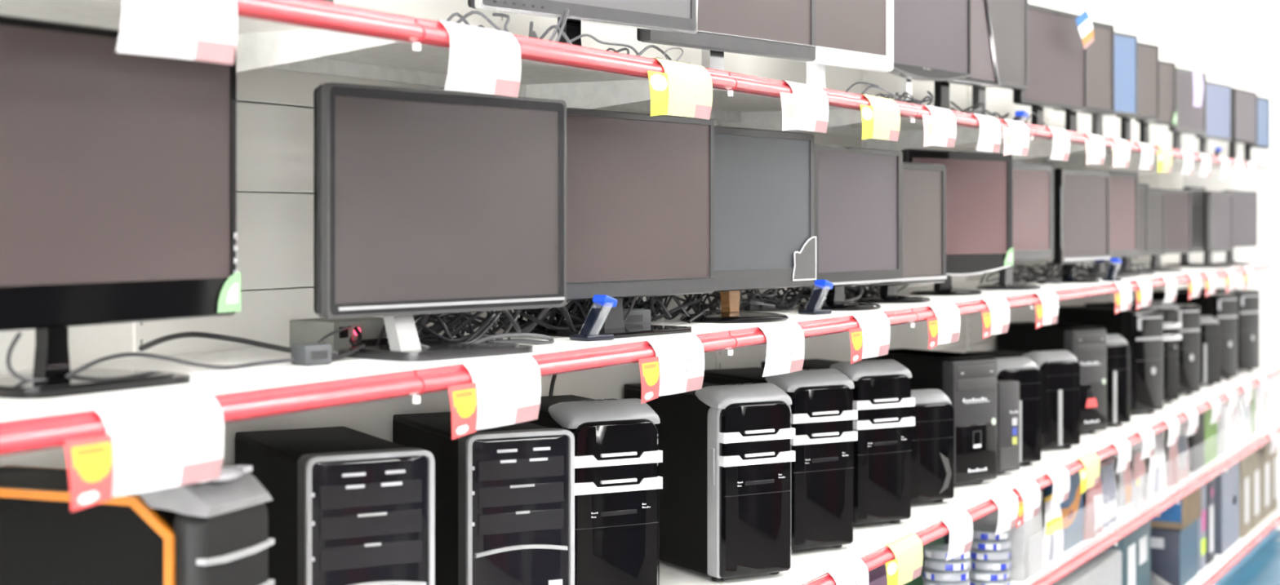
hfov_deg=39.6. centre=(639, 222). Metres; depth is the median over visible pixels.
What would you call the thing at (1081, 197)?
monitor
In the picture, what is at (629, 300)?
power cable
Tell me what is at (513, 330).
power cable
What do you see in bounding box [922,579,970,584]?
spindle
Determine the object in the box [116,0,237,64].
price card
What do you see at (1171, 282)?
price card
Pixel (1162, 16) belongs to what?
wall
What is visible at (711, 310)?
power cable
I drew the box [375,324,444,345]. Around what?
power cable
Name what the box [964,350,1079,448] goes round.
computer tower
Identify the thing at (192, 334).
power cable
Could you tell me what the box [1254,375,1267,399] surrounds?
price card
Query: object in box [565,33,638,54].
power cable
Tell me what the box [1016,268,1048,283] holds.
power cable
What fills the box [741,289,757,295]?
power cable
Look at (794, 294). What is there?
power cable
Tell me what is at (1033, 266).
power cable
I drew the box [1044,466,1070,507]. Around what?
price card
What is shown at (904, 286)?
power cable
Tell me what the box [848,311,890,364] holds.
price card
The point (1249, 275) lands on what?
price card
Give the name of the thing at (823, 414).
computer tower
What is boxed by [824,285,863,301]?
power cable
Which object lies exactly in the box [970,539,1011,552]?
spindle
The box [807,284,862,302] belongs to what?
power cable
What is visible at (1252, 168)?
price card
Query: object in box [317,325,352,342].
power cable
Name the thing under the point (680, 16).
monitor
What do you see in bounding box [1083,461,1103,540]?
packet
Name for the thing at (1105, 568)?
box
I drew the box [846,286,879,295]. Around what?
power cable
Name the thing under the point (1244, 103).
monitor
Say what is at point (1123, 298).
price card
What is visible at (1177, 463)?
clear bag
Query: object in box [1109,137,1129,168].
price card
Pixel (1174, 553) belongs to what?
box
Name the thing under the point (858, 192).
monitor
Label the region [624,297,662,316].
power cable
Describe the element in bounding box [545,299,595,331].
power cable
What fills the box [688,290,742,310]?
power cable
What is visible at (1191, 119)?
monitor
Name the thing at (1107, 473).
packet
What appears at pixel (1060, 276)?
power cable
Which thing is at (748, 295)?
power cable
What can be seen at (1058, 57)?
monitor
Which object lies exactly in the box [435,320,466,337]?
power cable
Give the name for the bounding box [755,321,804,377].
price card
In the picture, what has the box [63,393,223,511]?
price card
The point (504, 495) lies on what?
computer tower
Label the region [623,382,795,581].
computer tower
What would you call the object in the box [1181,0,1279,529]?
wall
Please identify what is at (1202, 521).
box
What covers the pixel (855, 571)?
price card
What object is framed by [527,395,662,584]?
computer tower
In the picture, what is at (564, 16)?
power cable
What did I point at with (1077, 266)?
power cable
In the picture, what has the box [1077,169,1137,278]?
monitor
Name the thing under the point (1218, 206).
monitor
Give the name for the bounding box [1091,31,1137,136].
monitor
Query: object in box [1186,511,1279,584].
shelf
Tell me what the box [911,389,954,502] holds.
computer tower
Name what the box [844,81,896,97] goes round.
power cable
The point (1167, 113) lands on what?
monitor
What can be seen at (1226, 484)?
box
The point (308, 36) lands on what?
shelf
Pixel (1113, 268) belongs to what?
holder
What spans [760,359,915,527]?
computer tower
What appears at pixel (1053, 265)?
power cable
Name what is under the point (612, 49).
power cable
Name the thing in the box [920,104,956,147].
price card
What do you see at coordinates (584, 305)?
power cable
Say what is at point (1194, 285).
price card
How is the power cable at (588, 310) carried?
on the shelf at (255, 392)
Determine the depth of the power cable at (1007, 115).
5.19 m
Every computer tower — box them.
[0,465,274,584]
[235,426,434,584]
[392,412,574,584]
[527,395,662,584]
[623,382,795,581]
[702,367,857,552]
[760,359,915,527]
[861,348,996,484]
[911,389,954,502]
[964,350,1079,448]
[995,356,1041,464]
[996,322,1106,432]
[996,379,1019,473]
[1057,306,1163,414]
[1084,300,1181,402]
[1106,333,1130,425]
[1109,301,1199,395]
[1151,290,1237,379]
[1177,288,1259,371]
[1200,315,1221,385]
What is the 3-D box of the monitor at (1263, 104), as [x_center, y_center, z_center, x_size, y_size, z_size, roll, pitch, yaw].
[3.078,-0.457,8.975,0.190,0.354,0.360,0,0,33]
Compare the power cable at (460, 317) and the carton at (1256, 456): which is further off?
the carton at (1256, 456)
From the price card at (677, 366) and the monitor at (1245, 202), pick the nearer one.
the price card at (677, 366)
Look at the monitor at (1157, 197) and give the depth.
7.04 m
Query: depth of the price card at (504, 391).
2.59 m
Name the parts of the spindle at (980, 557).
lid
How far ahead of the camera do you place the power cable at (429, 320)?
2.87 m
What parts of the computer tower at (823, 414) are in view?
panel, panel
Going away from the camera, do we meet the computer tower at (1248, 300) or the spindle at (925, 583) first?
the spindle at (925, 583)
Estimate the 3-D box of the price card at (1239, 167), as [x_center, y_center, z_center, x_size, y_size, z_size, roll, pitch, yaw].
[2.653,-0.232,7.909,0.034,0.104,0.242,0,0,28]
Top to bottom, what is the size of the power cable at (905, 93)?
0.034 m
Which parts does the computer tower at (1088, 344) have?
panel, lid, panel, panel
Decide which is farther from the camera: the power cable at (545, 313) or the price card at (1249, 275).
the price card at (1249, 275)
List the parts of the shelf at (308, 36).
price rail, price rail, price rail, price rail, price rail, price rail, price rail, price rail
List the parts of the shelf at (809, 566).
price rail, price rail, price rail, price rail, price rail, price rail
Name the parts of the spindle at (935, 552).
lid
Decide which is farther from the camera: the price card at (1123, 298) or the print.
the print
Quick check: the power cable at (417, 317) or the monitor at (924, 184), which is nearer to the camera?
the power cable at (417, 317)
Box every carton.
[973,491,1042,581]
[1150,486,1201,529]
[1239,453,1251,538]
[1251,446,1262,530]
[1262,440,1271,520]
[1271,448,1277,511]
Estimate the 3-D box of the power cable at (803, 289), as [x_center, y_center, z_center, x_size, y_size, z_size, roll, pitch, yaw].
[0.323,0.174,4.113,0.112,0.060,0.114,0,0,28]
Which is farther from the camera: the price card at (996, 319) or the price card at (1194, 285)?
the price card at (1194, 285)
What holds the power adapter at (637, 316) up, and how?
on the shelf at (255, 392)
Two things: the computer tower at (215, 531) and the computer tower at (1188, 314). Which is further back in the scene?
the computer tower at (1188, 314)
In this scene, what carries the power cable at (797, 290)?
on the shelf at (255, 392)
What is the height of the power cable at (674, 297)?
0.073 m
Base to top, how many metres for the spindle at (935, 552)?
0.028 m
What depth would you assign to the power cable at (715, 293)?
4.01 m
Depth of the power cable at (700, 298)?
3.61 m
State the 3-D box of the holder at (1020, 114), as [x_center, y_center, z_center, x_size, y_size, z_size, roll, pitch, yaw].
[1.086,-0.301,5.116,0.069,0.042,0.046,0,0,-42]
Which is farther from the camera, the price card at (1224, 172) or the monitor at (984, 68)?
the price card at (1224, 172)
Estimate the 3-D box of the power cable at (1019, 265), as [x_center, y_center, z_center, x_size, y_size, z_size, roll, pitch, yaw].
[1.340,0.171,5.923,0.132,0.065,0.185,0,0,28]
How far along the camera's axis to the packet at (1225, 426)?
7.94 m
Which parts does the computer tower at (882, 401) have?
panel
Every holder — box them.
[569,294,617,341]
[798,280,833,315]
[1012,111,1028,123]
[1102,257,1121,281]
[1213,147,1222,155]
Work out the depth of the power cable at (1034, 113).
5.42 m
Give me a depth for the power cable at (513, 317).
3.00 m
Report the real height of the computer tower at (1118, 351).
0.334 m
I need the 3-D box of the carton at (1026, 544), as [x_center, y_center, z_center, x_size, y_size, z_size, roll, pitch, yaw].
[1.086,0.921,5.265,0.160,0.235,0.196,0,0,28]
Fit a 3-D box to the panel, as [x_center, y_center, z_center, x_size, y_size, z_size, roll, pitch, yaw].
[0.885,1.546,4.761,0.025,0.108,10.020,0,0,28]
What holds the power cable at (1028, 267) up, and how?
on the shelf at (255, 392)
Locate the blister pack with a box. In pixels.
[1116,458,1132,520]
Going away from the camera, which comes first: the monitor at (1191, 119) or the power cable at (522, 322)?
the power cable at (522, 322)
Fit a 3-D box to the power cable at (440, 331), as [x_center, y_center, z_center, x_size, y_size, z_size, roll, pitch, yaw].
[-0.376,0.177,2.929,0.086,0.051,0.190,0,0,28]
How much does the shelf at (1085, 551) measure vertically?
0.077 m
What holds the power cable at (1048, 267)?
on the shelf at (255, 392)
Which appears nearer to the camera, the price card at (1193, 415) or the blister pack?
the blister pack
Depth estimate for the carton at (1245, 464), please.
8.40 m
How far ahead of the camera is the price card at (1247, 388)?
8.10 m
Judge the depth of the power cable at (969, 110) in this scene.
5.06 m
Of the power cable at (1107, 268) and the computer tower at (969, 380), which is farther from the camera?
the power cable at (1107, 268)
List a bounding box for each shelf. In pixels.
[0,0,1279,174]
[0,262,1272,455]
[659,365,1279,584]
[883,421,1279,584]
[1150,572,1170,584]
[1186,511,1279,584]
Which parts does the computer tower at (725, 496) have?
panel, panel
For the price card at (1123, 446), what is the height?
0.098 m
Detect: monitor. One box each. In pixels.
[0,14,240,399]
[313,82,566,361]
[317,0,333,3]
[467,0,697,46]
[534,107,715,338]
[636,0,816,71]
[679,125,816,323]
[776,0,893,88]
[797,144,903,311]
[853,162,946,303]
[887,0,972,102]
[901,148,1013,295]
[933,0,999,110]
[972,0,1028,114]
[976,160,1053,289]
[1013,3,1087,126]
[1043,168,1110,283]
[1052,20,1114,132]
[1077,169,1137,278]
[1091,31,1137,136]
[1105,183,1148,276]
[1115,41,1159,141]
[1120,188,1165,275]
[1133,189,1191,271]
[1134,60,1177,144]
[1164,186,1205,266]
[1168,66,1206,149]
[1187,191,1233,267]
[1195,80,1231,154]
[1212,190,1257,266]
[1228,87,1257,163]
[1244,96,1270,164]
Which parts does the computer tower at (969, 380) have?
panel, lid, panel, panel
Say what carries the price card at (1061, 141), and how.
attached to the shelf at (308, 36)
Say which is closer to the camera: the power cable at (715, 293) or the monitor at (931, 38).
the power cable at (715, 293)
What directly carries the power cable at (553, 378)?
attached to the computer tower at (618, 455)
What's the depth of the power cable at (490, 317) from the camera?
2.86 m
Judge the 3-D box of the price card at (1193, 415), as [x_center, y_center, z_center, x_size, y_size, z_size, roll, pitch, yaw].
[2.170,0.787,7.017,0.032,0.098,0.182,0,0,28]
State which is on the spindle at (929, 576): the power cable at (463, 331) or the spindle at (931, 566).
the spindle at (931, 566)
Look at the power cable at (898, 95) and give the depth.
4.54 m
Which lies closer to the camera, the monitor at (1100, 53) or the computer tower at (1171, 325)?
the monitor at (1100, 53)
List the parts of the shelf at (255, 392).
price rail, price rail, price rail, price rail, price rail, price rail, price rail, price rail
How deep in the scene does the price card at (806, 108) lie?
3.59 m
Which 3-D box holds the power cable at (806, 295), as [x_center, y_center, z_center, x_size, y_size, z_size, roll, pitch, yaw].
[0.379,0.171,4.217,0.106,0.061,0.148,0,0,28]
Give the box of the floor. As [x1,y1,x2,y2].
[1222,529,1279,584]
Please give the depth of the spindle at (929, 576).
4.70 m
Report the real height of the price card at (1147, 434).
0.098 m
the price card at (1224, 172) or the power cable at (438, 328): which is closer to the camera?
the power cable at (438, 328)
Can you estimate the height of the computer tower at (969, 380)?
0.363 m
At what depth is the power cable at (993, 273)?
5.62 m
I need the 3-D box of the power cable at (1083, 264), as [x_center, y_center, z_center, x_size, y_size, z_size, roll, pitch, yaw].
[1.681,0.173,6.686,0.109,0.061,0.203,0,0,28]
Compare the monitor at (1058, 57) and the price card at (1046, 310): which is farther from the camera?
the monitor at (1058, 57)
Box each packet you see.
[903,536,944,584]
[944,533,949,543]
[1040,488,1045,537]
[1042,494,1063,568]
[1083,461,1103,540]
[1100,457,1116,528]
[1217,400,1233,457]
[1232,392,1252,447]
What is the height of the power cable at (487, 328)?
0.062 m
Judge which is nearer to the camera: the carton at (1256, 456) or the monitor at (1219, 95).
the monitor at (1219, 95)
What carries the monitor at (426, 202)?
on the shelf at (255, 392)
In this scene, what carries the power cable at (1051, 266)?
on the shelf at (255, 392)
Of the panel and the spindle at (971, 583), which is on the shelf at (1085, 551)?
the spindle at (971, 583)
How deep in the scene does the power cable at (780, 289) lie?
4.16 m
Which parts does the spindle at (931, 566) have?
lid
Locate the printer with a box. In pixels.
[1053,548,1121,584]
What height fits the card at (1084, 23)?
0.130 m
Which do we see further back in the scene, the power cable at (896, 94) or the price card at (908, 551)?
the power cable at (896, 94)
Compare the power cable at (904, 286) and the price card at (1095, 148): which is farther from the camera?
the price card at (1095, 148)
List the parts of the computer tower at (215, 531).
edge trim, edge trim, panel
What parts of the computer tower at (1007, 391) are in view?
panel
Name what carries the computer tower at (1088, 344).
on the shelf at (809, 566)
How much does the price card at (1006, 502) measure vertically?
0.098 m
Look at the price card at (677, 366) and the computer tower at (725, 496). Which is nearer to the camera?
the price card at (677, 366)
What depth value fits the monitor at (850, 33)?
4.19 m
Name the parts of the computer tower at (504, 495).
panel, frame trim, panel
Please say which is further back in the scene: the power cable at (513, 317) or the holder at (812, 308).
the holder at (812, 308)
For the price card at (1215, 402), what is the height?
0.098 m
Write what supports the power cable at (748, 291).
on the shelf at (255, 392)
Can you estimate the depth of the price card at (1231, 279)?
7.73 m
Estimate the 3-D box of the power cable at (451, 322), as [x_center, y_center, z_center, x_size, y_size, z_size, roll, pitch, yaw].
[-0.283,0.172,2.964,0.160,0.061,0.101,0,0,-28]
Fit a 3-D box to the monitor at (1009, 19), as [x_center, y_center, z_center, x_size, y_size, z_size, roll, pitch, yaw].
[1.039,-0.526,5.404,0.190,0.491,0.420,0,0,37]
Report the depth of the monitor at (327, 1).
2.64 m
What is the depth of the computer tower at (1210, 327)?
8.03 m
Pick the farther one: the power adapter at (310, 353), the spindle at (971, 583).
the spindle at (971, 583)
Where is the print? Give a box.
[1150,500,1181,523]
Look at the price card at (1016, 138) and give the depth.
4.89 m
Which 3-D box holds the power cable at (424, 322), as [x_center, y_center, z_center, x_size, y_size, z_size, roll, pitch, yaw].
[-0.357,0.169,2.777,0.018,0.070,0.174,0,0,15]
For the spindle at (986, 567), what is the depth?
4.99 m
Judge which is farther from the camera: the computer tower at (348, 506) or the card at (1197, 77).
the card at (1197, 77)
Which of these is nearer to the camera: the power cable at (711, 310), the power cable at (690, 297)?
the power cable at (690, 297)
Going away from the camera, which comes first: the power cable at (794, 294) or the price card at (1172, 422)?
the power cable at (794, 294)
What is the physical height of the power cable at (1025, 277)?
0.062 m
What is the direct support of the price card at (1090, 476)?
attached to the shelf at (809, 566)
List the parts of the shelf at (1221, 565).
price rail, price rail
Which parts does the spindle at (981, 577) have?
lid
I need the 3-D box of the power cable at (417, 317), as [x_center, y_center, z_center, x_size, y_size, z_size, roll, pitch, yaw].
[-0.339,0.176,2.926,0.178,0.054,0.131,0,0,-34]
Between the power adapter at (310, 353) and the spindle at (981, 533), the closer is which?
the power adapter at (310, 353)
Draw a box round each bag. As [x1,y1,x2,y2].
[1130,441,1146,510]
[1146,431,1166,501]
[1166,419,1189,488]
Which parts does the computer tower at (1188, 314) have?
panel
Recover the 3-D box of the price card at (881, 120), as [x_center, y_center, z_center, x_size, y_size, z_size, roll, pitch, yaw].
[0.526,-0.232,3.971,0.034,0.104,0.242,0,0,28]
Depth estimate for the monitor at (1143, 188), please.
6.85 m
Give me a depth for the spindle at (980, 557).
4.99 m
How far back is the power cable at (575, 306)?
3.41 m
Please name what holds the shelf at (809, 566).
attached to the shelving at (275, 143)
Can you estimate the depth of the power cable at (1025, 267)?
5.64 m
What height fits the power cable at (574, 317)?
0.063 m
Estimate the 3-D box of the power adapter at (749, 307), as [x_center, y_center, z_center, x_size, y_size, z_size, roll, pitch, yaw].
[0.289,0.190,4.115,0.121,0.028,0.051,0,0,-33]
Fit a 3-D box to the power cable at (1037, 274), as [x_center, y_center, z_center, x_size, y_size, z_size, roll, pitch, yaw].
[1.304,0.174,6.058,0.114,0.061,0.082,0,0,28]
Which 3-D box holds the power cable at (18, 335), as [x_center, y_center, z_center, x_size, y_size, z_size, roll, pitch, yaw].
[-0.748,0.165,2.162,0.047,0.063,0.027,0,0,-35]
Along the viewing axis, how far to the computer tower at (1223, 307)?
8.34 m
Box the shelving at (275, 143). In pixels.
[0,0,1182,469]
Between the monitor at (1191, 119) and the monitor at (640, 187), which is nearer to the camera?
the monitor at (640, 187)
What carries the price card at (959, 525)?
attached to the shelf at (809, 566)
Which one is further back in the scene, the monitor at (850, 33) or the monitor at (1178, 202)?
the monitor at (1178, 202)
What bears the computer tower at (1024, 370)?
on the shelf at (809, 566)
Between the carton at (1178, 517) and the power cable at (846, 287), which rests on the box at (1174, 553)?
the carton at (1178, 517)
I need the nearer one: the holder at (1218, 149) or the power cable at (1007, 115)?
the power cable at (1007, 115)
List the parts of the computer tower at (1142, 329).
panel, panel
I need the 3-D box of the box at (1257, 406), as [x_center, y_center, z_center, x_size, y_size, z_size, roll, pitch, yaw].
[3.013,0.919,8.811,0.101,0.240,0.370,0,0,28]
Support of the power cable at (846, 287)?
on the shelf at (255, 392)
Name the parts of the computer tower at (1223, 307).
panel, panel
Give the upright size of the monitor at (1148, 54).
0.415 m
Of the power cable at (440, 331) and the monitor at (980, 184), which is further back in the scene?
the monitor at (980, 184)
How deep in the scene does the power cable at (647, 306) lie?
3.56 m
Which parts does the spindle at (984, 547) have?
lid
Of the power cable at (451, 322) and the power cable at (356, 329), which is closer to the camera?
the power cable at (356, 329)
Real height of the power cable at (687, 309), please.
0.068 m
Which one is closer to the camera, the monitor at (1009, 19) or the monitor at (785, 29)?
the monitor at (785, 29)
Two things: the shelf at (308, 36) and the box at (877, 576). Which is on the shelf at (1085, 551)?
the box at (877, 576)
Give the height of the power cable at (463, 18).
0.069 m
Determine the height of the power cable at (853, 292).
0.074 m
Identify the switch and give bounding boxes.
[339,327,347,337]
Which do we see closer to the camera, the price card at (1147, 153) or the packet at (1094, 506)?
the packet at (1094, 506)
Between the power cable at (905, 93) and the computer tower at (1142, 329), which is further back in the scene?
the computer tower at (1142, 329)
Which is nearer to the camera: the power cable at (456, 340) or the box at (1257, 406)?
the power cable at (456, 340)
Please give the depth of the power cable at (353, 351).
2.65 m
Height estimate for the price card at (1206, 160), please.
0.098 m
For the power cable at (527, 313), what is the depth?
3.33 m
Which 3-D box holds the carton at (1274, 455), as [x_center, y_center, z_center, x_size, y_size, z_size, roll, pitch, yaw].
[3.137,1.291,9.273,0.341,0.390,0.150,0,0,28]
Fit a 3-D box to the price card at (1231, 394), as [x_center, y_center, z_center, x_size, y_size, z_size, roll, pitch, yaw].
[2.579,0.787,7.774,0.032,0.098,0.182,0,0,28]
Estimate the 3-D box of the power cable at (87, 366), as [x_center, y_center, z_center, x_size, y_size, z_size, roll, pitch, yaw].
[-0.630,0.189,2.388,0.072,0.031,0.392,0,0,34]
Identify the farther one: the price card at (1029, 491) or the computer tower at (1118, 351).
the computer tower at (1118, 351)
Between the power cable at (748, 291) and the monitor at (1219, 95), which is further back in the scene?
the monitor at (1219, 95)
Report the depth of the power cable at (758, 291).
3.98 m
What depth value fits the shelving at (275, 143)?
3.04 m
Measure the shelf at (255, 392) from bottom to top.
0.077 m
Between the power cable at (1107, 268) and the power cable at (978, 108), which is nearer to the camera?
the power cable at (978, 108)
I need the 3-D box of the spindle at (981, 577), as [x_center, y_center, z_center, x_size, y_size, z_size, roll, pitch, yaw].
[0.987,0.996,5.042,0.126,0.028,0.126,0,0,-45]
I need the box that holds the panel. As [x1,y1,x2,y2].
[1214,527,1275,584]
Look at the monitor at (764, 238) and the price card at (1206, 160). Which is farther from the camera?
the price card at (1206, 160)
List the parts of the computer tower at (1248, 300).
panel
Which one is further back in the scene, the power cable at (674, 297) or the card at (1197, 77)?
the card at (1197, 77)
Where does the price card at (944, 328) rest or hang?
attached to the shelf at (255, 392)
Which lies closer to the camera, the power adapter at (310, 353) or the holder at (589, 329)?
the power adapter at (310, 353)
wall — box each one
[236,0,1181,291]
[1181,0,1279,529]
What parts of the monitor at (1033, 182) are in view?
edge trim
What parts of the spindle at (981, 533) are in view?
lid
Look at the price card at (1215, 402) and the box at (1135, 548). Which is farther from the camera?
the price card at (1215, 402)
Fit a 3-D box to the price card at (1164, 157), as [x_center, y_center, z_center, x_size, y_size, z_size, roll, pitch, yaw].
[1.923,-0.232,6.558,0.034,0.104,0.242,0,0,28]
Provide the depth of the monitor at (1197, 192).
8.30 m
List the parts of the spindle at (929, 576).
lid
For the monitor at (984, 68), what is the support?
on the shelf at (308, 36)
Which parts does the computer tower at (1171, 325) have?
panel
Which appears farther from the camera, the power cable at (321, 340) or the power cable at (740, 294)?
the power cable at (740, 294)
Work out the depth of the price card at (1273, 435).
8.75 m
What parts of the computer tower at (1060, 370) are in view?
panel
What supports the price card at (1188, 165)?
attached to the shelf at (308, 36)
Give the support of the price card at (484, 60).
attached to the shelf at (308, 36)
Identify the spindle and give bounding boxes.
[922,567,969,584]
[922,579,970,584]
[923,543,971,562]
[924,558,971,573]
[968,570,1010,582]
[968,579,1010,584]
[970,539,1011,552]
[970,550,1011,562]
[970,559,1011,573]
[973,524,1010,542]
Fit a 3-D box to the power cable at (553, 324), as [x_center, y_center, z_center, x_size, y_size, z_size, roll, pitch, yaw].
[-0.171,0.158,3.404,0.119,0.092,0.200,0,0,28]
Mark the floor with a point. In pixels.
(1263, 567)
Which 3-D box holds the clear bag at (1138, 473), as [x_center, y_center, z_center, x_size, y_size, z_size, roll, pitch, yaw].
[1.816,0.922,6.495,0.040,0.232,0.202,0,0,28]
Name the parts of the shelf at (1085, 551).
price rail, price rail, price rail, price rail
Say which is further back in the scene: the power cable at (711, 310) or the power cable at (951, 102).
the power cable at (951, 102)
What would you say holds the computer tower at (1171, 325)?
on the shelf at (809, 566)
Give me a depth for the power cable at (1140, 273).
6.73 m
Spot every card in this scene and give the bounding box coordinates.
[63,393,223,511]
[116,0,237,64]
[435,20,520,97]
[447,354,541,439]
[638,333,704,404]
[647,57,712,119]
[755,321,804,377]
[779,80,828,133]
[824,558,868,584]
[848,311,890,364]
[859,93,900,141]
[884,533,923,584]
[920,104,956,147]
[926,302,960,349]
[938,511,973,561]
[972,113,1000,153]
[981,296,1009,339]
[988,489,1018,536]
[1000,118,1029,156]
[1012,480,1040,528]
[1034,289,1058,329]
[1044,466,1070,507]
[1045,125,1070,160]
[1075,10,1093,49]
[1076,452,1100,494]
[1084,133,1105,164]
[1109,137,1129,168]
[1110,438,1131,473]
[1113,280,1132,314]
[1134,278,1151,310]
[1135,427,1155,460]
[1137,142,1153,170]
[1155,145,1172,173]
[1161,275,1177,302]
[1162,416,1179,447]
[1179,149,1193,175]
[1182,407,1198,436]
[1186,272,1200,300]
[1192,71,1203,106]
[1197,152,1210,177]
[1201,270,1217,297]
[1205,396,1221,424]
[1217,155,1229,179]
[1222,267,1236,293]
[1222,389,1236,415]
[1231,158,1244,181]
[1238,382,1252,407]
[1241,266,1253,289]
[1245,160,1256,182]
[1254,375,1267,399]
[1266,430,1277,454]
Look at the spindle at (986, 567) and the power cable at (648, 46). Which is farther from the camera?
the spindle at (986, 567)
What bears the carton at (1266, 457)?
on the shelf at (1221, 565)
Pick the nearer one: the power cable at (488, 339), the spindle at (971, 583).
the power cable at (488, 339)
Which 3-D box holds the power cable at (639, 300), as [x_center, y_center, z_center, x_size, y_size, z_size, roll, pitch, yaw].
[-0.020,0.166,3.663,0.079,0.074,0.106,0,0,-40]
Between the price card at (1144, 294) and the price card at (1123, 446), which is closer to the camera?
the price card at (1123, 446)
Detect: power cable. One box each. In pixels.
[5,332,46,381]
[64,352,293,377]
[138,331,290,353]
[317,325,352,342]
[331,343,365,360]
[349,326,362,346]
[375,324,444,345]
[386,315,446,339]
[386,315,462,345]
[388,314,430,348]
[413,313,465,340]
[413,315,462,334]
[415,322,488,342]
[417,311,496,342]
[419,310,500,343]
[420,333,554,347]
[422,309,521,339]
[422,315,445,339]
[431,311,511,339]
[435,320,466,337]
[439,311,497,337]
[445,10,512,34]
[492,308,547,329]
[494,307,545,333]
[494,311,546,328]
[502,300,572,333]
[513,308,583,330]
[520,306,578,327]
[525,299,590,327]
[526,308,559,326]
[528,8,573,44]
[531,300,591,317]
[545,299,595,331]
[548,374,556,397]
[549,300,597,327]
[555,299,586,324]
[563,297,636,327]
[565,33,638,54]
[606,47,617,52]
[622,295,662,315]
[622,296,656,320]
[623,296,653,312]
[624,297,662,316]
[631,293,702,321]
[635,44,671,60]
[641,294,693,319]
[645,295,706,323]
[662,292,721,315]
[670,293,720,313]
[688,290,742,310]
[693,290,742,311]
[693,292,745,311]
[719,289,764,310]
[739,288,778,307]
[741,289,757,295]
[745,289,788,307]
[760,287,811,307]
[761,287,805,310]
[768,288,811,302]
[772,288,826,302]
[773,288,813,306]
[777,288,811,302]
[806,286,858,299]
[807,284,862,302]
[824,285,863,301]
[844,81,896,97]
[844,284,879,299]
[844,285,866,297]
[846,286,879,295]
[863,92,915,102]
[865,284,908,292]
[874,92,908,102]
[882,94,918,100]
[890,92,898,100]
[906,90,933,105]
[950,101,984,115]
[964,109,992,116]
[965,111,1010,119]
[968,107,1001,118]
[979,266,1026,284]
[985,270,1022,284]
[997,264,1029,281]
[1004,111,1045,124]
[1012,273,1039,280]
[1013,266,1035,280]
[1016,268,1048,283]
[1017,264,1061,284]
[1026,264,1064,280]
[1036,265,1062,277]
[1040,263,1066,278]
[1044,263,1062,278]
[1046,262,1077,276]
[1066,264,1091,279]
[1073,263,1099,274]
[1075,263,1094,275]
[1084,263,1117,272]
[1116,260,1145,275]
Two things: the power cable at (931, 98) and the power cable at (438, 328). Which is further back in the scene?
the power cable at (931, 98)
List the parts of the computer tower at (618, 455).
panel, panel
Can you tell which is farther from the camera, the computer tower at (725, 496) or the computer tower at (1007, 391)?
the computer tower at (1007, 391)
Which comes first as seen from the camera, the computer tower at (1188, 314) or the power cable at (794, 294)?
the power cable at (794, 294)
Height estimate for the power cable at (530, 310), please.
0.061 m
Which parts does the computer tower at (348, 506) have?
panel, frame trim, panel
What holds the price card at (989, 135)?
attached to the shelf at (308, 36)
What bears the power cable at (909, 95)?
on the shelf at (308, 36)
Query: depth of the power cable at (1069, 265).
6.04 m
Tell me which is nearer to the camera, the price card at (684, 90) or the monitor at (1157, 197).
the price card at (684, 90)
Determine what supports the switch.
attached to the box at (313, 330)
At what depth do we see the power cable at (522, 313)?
3.19 m
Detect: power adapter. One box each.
[290,342,337,365]
[622,308,652,324]
[742,297,785,311]
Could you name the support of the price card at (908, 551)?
attached to the shelf at (809, 566)
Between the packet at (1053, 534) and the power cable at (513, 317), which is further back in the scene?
the packet at (1053, 534)
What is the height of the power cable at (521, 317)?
0.085 m
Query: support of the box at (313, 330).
on the shelf at (255, 392)
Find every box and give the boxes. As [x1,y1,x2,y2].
[288,317,388,352]
[868,565,887,584]
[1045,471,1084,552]
[1108,520,1150,584]
[1150,519,1198,584]
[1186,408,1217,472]
[1198,484,1205,571]
[1205,479,1214,564]
[1213,462,1239,555]
[1249,384,1264,436]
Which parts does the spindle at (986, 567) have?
lid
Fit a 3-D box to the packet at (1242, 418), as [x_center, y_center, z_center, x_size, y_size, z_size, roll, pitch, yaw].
[2.835,0.907,8.382,0.040,0.262,0.478,0,0,28]
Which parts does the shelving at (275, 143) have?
slotted post, slotted post, slotted post, slotted post, slotted post, slotted post, slotted post, slotted post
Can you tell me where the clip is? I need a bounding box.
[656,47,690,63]
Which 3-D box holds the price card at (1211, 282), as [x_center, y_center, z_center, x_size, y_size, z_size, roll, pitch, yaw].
[2.344,0.252,7.336,0.034,0.104,0.242,0,0,28]
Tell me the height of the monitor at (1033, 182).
0.390 m
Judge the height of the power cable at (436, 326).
0.065 m
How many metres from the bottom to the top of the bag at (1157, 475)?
0.247 m
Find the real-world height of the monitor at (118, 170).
0.446 m
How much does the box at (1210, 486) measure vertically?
0.355 m
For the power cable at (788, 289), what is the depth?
4.06 m

